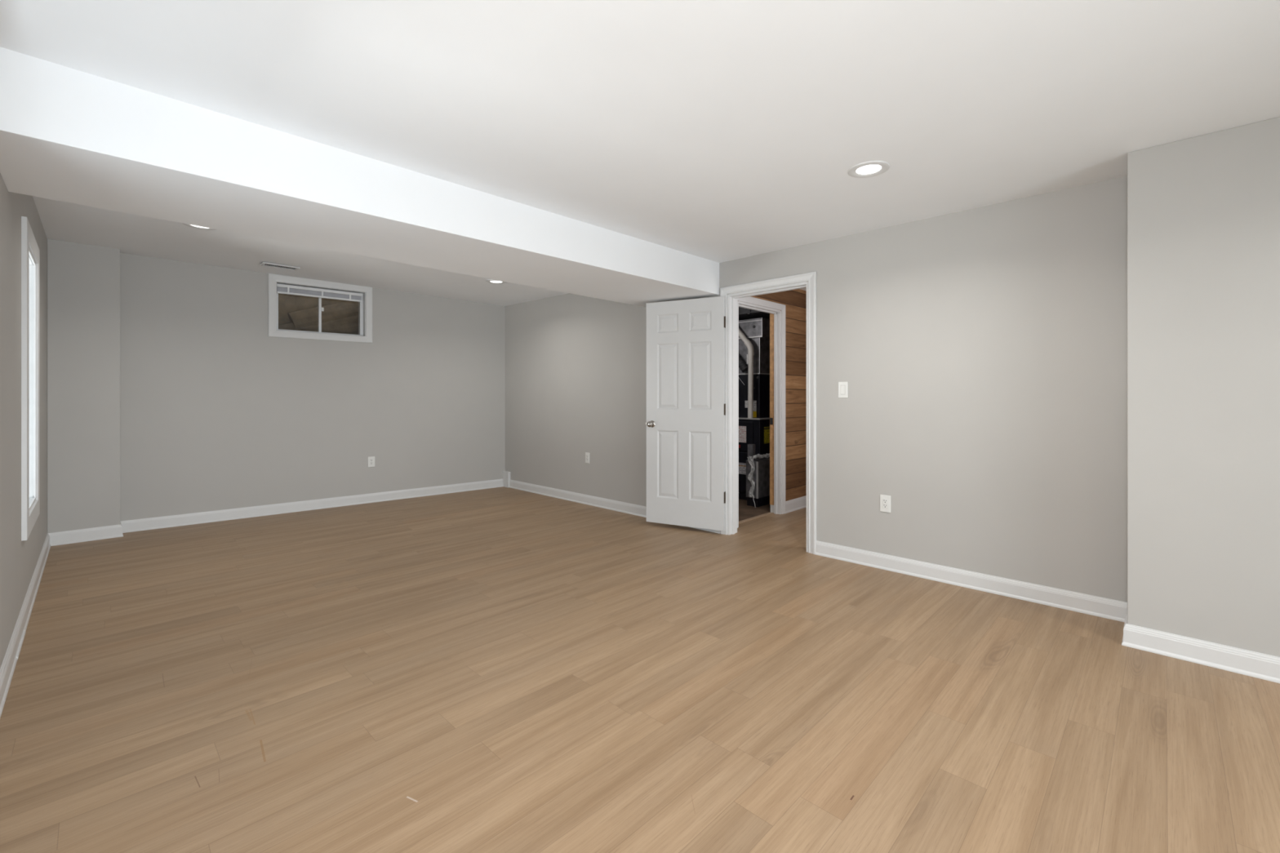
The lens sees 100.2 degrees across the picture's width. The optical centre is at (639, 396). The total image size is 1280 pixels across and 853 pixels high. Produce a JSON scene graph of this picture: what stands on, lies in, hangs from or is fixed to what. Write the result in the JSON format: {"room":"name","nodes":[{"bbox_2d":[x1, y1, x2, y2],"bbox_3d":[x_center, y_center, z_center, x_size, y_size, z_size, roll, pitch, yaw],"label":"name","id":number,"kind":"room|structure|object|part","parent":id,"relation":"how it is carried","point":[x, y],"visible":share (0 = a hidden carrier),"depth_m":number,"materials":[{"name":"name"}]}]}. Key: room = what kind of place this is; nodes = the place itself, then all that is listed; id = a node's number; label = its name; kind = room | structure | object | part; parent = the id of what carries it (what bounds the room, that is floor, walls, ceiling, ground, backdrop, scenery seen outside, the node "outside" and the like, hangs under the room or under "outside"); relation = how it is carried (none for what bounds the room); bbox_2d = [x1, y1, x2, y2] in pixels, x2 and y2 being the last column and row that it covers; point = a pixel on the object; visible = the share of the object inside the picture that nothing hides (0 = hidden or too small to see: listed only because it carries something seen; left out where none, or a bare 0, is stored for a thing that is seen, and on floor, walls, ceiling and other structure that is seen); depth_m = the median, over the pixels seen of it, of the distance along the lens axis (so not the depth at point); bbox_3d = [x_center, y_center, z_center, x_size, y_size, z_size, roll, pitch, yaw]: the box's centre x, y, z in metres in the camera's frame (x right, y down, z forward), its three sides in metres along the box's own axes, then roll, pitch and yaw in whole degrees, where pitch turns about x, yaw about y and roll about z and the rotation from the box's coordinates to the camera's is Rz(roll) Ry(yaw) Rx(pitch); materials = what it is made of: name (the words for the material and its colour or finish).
{"room":"finished basement room","nodes":[
{"label":"finished basement room","id":0,"kind":"room"},
{"bbox_2d":[0,173,47,668],"bbox_3d":[-1.719,-0.090,1.233,9.620,2.560,0.120,0,0,44],"label":"wall","id":1,"kind":"structure","parent":0,"point":[19,559],"depth_m":2.54,"materials":[{"name":"beige paint"}]},
{"bbox_2d":[15,630,26,659],"bbox_3d":[-2.961,1.182,2.551,0.400,0.016,0.022,0,0,44],"label":"trim","id":2,"kind":"structure","parent":1,"relation":"attached to","point":[24,631],"depth_m":2.54,"materials":[{"name":"white paint"}]},
{"bbox_2d":[0,533,50,718],"bbox_3d":[-1.517,1.139,1.133,8.952,0.103,0.020,0,0,44],"label":"baseboard","id":3,"kind":"structure","parent":1,"relation":"attached to","point":[9,663],"depth_m":2.62,"materials":[{"name":"white paint"}]},
{"bbox_2d":[21,216,39,541],"bbox_3d":[-3.521,-0.094,3.047,0.889,1.672,0.095,0,0,44],"label":"window","id":4,"kind":"structure","parent":1,"relation":"in","point":[30,252],"depth_m":3.11,"materials":[{"name":"white glass"}]},
{"bbox_3d":[-3.525,-0.094,3.043,0.741,1.524,0.084,0,0,44],"label":"frame","id":5,"kind":"part","parent":4,"relation":"part of","materials":[{"name":"white plastic"}]},
{"bbox_2d":[47,239,119,533],"bbox_3d":[-4.662,-0.060,4.497,0.250,2.500,0.416,0,0,44],"label":"wall","id":6,"kind":"structure","parent":0,"point":[83,280],"depth_m":4.40,"materials":[{"name":"beige paint"}]},
{"bbox_2d":[32,195,568,306],"bbox_3d":[-2.261,-1.270,4.713,3.670,0.200,4.329,0,0,44],"label":"ceiling","id":7,"kind":"structure","parent":0,"point":[131,233],"depth_m":4.66,"materials":[{"name":"white paint"}]},
{"bbox_2d":[182,223,216,230],"bbox_3d":[-3.100,-1.207,3.777,0.200,0.008,0.200,0,0,44],"label":"recessed light","id":8,"kind":"object","parent":7,"relation":"in","point":[186,224],"visible":0.34,"depth_m":3.82,"materials":[{"name":"white paint"}]},
{"bbox_2d":[259,262,300,271],"bbox_3d":[-3.385,-1.226,5.035,0.135,0.012,0.295,0,0,44],"label":"ceiling vent","id":9,"kind":"object","parent":7,"relation":"in","point":[263,264],"visible":1,"depth_m":5.02,"materials":[{"name":"white metal"}]},
{"bbox_2d":[486,279,506,284],"bbox_3d":[-1.492,-1.194,5.556,0.200,0.008,0.200,0,0,44],"label":"recessed light","id":10,"kind":"object","parent":7,"relation":"in","point":[491,281],"visible":0.88,"depth_m":5.57,"materials":[{"name":"white paint"}]},
{"bbox_2d":[120,253,505,520],"bbox_3d":[-3.406,-0.090,5.837,4.354,2.560,0.220,0,0,-42],"label":"wall","id":11,"kind":"structure","parent":0,"point":[218,412],"depth_m":5.47,"materials":[{"name":"beige paint"}]},
{"bbox_2d":[48,479,503,546],"bbox_3d":[-3.312,1.139,5.747,4.090,0.103,0.196,0,0,-44],"label":"baseboard","id":12,"kind":"structure","parent":11,"relation":"attached to","point":[67,537],"depth_m":5.28,"materials":[{"name":"white paint"}]},
{"bbox_2d":[268,273,372,342],"bbox_3d":[-3.433,-0.935,5.769,0.969,0.658,0.187,0,0,-42],"label":"window","id":13,"kind":"structure","parent":11,"relation":"in","point":[365,307],"depth_m":5.73,"materials":[{"name":"white paint"}]},
{"bbox_2d":[276,283,361,302],"bbox_3d":[-3.422,-1.108,5.739,0.789,0.096,0.037,0,0,-42],"label":"window blind","id":14,"kind":"object","parent":13,"relation":"attached to","point":[281,288],"visible":0.97,"depth_m":5.71,"materials":[{"name":"white plastic"}]},
{"bbox_3d":[-3.423,-1.071,5.739,0.787,0.019,0.032,0,0,-42],"label":"rail","id":15,"kind":"part","parent":14,"relation":"part of","materials":[{"name":"white plastic"}]},
{"bbox_3d":[-3.460,-0.923,5.799,0.825,0.490,0.065,0,0,-42],"label":"frame","id":16,"kind":"part","parent":13,"relation":"part of","materials":[{"name":"white plastic"}]},
{"bbox_2d":[368,456,374,466],"bbox_3d":[-3.023,0.732,6.025,0.072,0.117,0.008,0,0,-42],"label":"wall outlet","id":17,"kind":"object","parent":11,"relation":"attached to","point":[371,459],"visible":1,"depth_m":6.03,"materials":[{"name":"white plastic"}]},
{"bbox_2d":[369,458,373,465],"bbox_3d":[-3.022,0.732,6.024,0.006,0.068,0.034,0,0,44],"label":"receptacle","id":18,"kind":"object","parent":17,"relation":"attached to","point":[371,460],"depth_m":6.02,"materials":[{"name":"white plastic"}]},
{"bbox_2d":[0,47,719,306],"bbox_3d":[-1.062,-1.076,3.537,0.910,0.368,4.089,0,0,44],"label":"ceiling beam","id":19,"kind":"structure","parent":0,"point":[68,135],"depth_m":2.49,"materials":[{"name":"white paint"}]},
{"bbox_2d":[0,486,1279,852],"bbox_3d":[0.790,1.239,3.860,9.720,0.102,7.384,0,0,44],"label":"floor","id":20,"kind":"structure","parent":0,"point":[503,669],"depth_m":2.07,"materials":[{"name":"brown wood"}]},
{"bbox_2d":[738,417,769,500],"bbox_3d":[1.417,0.717,6.495,0.544,0.940,0.760,0,0,44],"label":"furnace","id":21,"kind":"object","parent":20,"relation":"on","point":[756,431],"visible":0.18,"depth_m":6.16,"materials":[{"name":"black metal"}]},
{"bbox_3d":[1.136,0.868,6.258,0.435,0.445,0.018,0,0,44],"label":"door","id":22,"kind":"part","parent":21,"relation":"part of","materials":[{"name":"black metal"}]},
{"bbox_3d":[1.136,0.455,6.258,0.435,0.340,0.018,0,0,44],"label":"door","id":23,"kind":"part","parent":21,"relation":"part of","materials":[{"name":"black metal"}]},
{"bbox_2d":[738,328,754,417],"bbox_3d":[1.184,-0.344,6.301,0.356,1.182,0.073,0,0,44],"label":"vent pipe","id":24,"kind":"object","parent":21,"relation":"attached to","point":[747,342],"visible":0.9,"depth_m":6.18,"materials":[{"name":"white plastic"}]},
{"bbox_2d":[738,373,769,417],"bbox_3d":[1.405,-0.015,6.607,0.546,0.524,0.617,0,0,44],"label":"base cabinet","id":25,"kind":"object","parent":21,"relation":"on","point":[761,380],"visible":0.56,"depth_m":6.31,"materials":[{"name":"black metal"}]},
{"bbox_2d":[738,317,769,373],"bbox_3d":[1.423,-0.594,6.596,0.603,0.632,0.669,0,0,44],"label":"furnace","id":26,"kind":"object","parent":25,"relation":"on","point":[757,331],"visible":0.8,"depth_m":6.26,"materials":[{"name":"silver metal"}]},
{"bbox_2d":[738,355,748,372],"bbox_3d":[1.096,-0.491,6.417,0.469,0.409,0.097,0,0,44],"label":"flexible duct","id":27,"kind":"object","parent":26,"relation":"attached to","point":[743,366],"visible":0.29,"depth_m":6.28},
{"bbox_2d":[738,511,773,524],"bbox_3d":[1.091,1.187,5.215,0.048,0.006,0.772,0,0,44],"label":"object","id":28,"kind":"structure","parent":20,"relation":"on","point":[770,513],"depth_m":5.24,"materials":[{"name":"beige wood"}]},
{"bbox_2d":[746,444,769,507],"bbox_3d":[1.345,0.852,5.920,0.158,0.672,0.460,0,0,44],"label":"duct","id":29,"kind":"object","parent":20,"relation":"on","point":[757,470],"visible":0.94,"depth_m":5.80,"materials":[{"name":"silver metal"}]},
{"bbox_2d":[0,0,1279,262],"bbox_3d":[1.184,-1.230,1.249,5.500,0.120,4.209,0,0,44],"label":"ceiling","id":30,"kind":"structure","parent":0,"point":[717,131],"depth_m":2.04,"materials":[{"name":"white paint"}]},
{"bbox_2d":[848,160,889,177],"bbox_3d":[1.175,-1.166,2.751,0.200,0.008,0.200,0,0,44],"label":"recessed light","id":31,"kind":"object","parent":30,"relation":"in","point":[871,168],"visible":1,"depth_m":2.74,"materials":[{"name":"white paint"}]},
{"bbox_2d":[744,288,806,501],"bbox_3d":[1.397,-0.040,5.470,0.110,2.460,1.875,0,0,44],"label":"wall","id":32,"kind":"structure","parent":0,"point":[794,300],"depth_m":5.64,"materials":[{"name":"brown wood"}]},
{"bbox_2d":[737,296,785,528],"bbox_3d":[1.123,0.127,5.183,0.134,2.127,0.906,0,0,44],"label":"door frame","id":33,"kind":"structure","parent":32,"relation":"attached to","point":[777,317],"depth_m":5.43,"materials":[{"name":"white paint"}]},
{"bbox_3d":[1.345,0.250,5.477,0.032,0.070,0.004,0,0,44],"label":"strike plate","id":34,"kind":"part","parent":33,"relation":"part of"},
{"bbox_2d":[785,495,806,513],"bbox_3d":[1.748,1.131,5.736,0.020,0.118,0.764,0,0,44],"label":"baseboard","id":35,"kind":"structure","parent":32,"relation":"attached to","point":[797,504],"depth_m":5.62,"materials":[{"name":"white paint"}]},
{"bbox_2d":[505,175,1127,602],"bbox_3d":[1.230,-0.090,4.237,9.620,2.560,0.120,0,0,44],"label":"wall","id":36,"kind":"structure","parent":0,"point":[981,353],"depth_m":3.44,"materials":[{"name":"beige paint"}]},
{"bbox_2d":[502,471,510,487],"bbox_3d":[-1.760,1.087,7.063,0.137,0.205,0.035,0,0,44],"label":"trim","id":37,"kind":"structure","parent":36,"relation":"attached to","point":[506,475],"depth_m":7.03,"materials":[{"name":"white paint"}]},
{"bbox_2d":[585,452,589,463],"bbox_3d":[-0.582,0.676,5.925,0.072,0.117,0.008,0,0,44],"label":"wall outlet","id":38,"kind":"object","parent":36,"relation":"attached to","point":[587,455],"visible":1,"depth_m":5.92,"materials":[{"name":"white plastic"}]},
{"bbox_2d":[509,480,719,533],"bbox_3d":[-0.552,1.139,5.887,3.505,0.103,0.020,0,0,44],"label":"baseboard","id":39,"kind":"structure","parent":36,"relation":"attached to","point":[623,507],"depth_m":5.93,"materials":[{"name":"white paint"}]},
{"bbox_2d":[645,296,725,531],"bbox_3d":[0.382,0.144,4.770,0.767,2.020,0.164,0,0,33],"label":"door","id":40,"kind":"structure","parent":36,"relation":"in","point":[686,405],"depth_m":4.76,"materials":[{"name":"white paint"}]},
{"bbox_3d":[0.097,0.250,4.895,0.062,0.062,0.064,0,0,28],"label":"knob","id":41,"kind":"part","parent":40,"relation":"part of","materials":[{"name":"silver metal"}]},
{"bbox_2d":[720,271,816,554],"bbox_3d":[1.058,0.121,4.394,0.879,2.137,0.139,0,0,44],"label":"door frame","id":42,"kind":"structure","parent":36,"relation":"attached to","point":[807,280],"depth_m":4.42,"materials":[{"name":"white paint"}]},
{"bbox_2d":[838,382,848,397],"bbox_3d":[1.479,-0.051,3.901,0.072,0.117,0.010,0,0,44],"label":"light switch","id":43,"kind":"object","parent":36,"relation":"attached to","point":[842,386],"visible":1,"depth_m":3.90,"materials":[{"name":"white plastic"}]},
{"bbox_2d":[880,494,890,512],"bbox_3d":[1.693,0.737,3.692,0.072,0.117,0.008,0,0,44],"label":"wall outlet","id":44,"kind":"object","parent":36,"relation":"attached to","point":[885,500],"visible":1,"depth_m":3.69,"materials":[{"name":"white plastic"}]},
{"bbox_2d":[882,498,888,509],"bbox_3d":[1.692,0.737,3.692,0.034,0.068,0.002,0,0,44],"label":"receptacle","id":45,"kind":"object","parent":44,"relation":"attached to","point":[885,501],"depth_m":3.69,"materials":[{"name":"white plastic"}]},
{"bbox_2d":[815,540,1279,683],"bbox_3d":[2.802,1.139,2.344,4.484,0.103,0.380,0,0,44],"label":"baseboard","id":46,"kind":"structure","parent":36,"relation":"attached to","point":[1234,660],"depth_m":2.93,"materials":[{"name":"white paint"}]},
{"bbox_2d":[1127,116,1279,657],"bbox_3d":[3.435,0.010,1.736,2.730,2.360,0.360,0,0,44],"label":"wall","id":47,"kind":"structure","parent":0,"point":[1203,211],"depth_m":2.38,"materials":[{"name":"beige paint"}]},
{"bbox_3d":[0.344,-0.110,7.260,4.120,2.600,2.955,0,0,44],"label":"wall","id":48,"kind":"structure","parent":0,"visible":0},
{"bbox_2d":[738,306,769,319],"bbox_3d":[0.931,-1.077,6.959,1.980,0.265,0.780,0,0,44],"label":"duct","id":49,"kind":"object","parent":48,"relation":"attached to","point":[744,313],"visible":0.09,"depth_m":6.22,"materials":[{"name":"black metal"}]},
{"label":"outside","id":50,"kind":"structure","parent":0,"visible":0},
{"bbox_2d":[278,293,358,334],"bbox_3d":[-3.737,-0.995,6.198,2.042,1.631,0.800,0,0,-42],"label":"window well","id":51,"kind":"object","parent":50,"point":[295,313],"visible":0.2,"depth_m":6.25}
]}

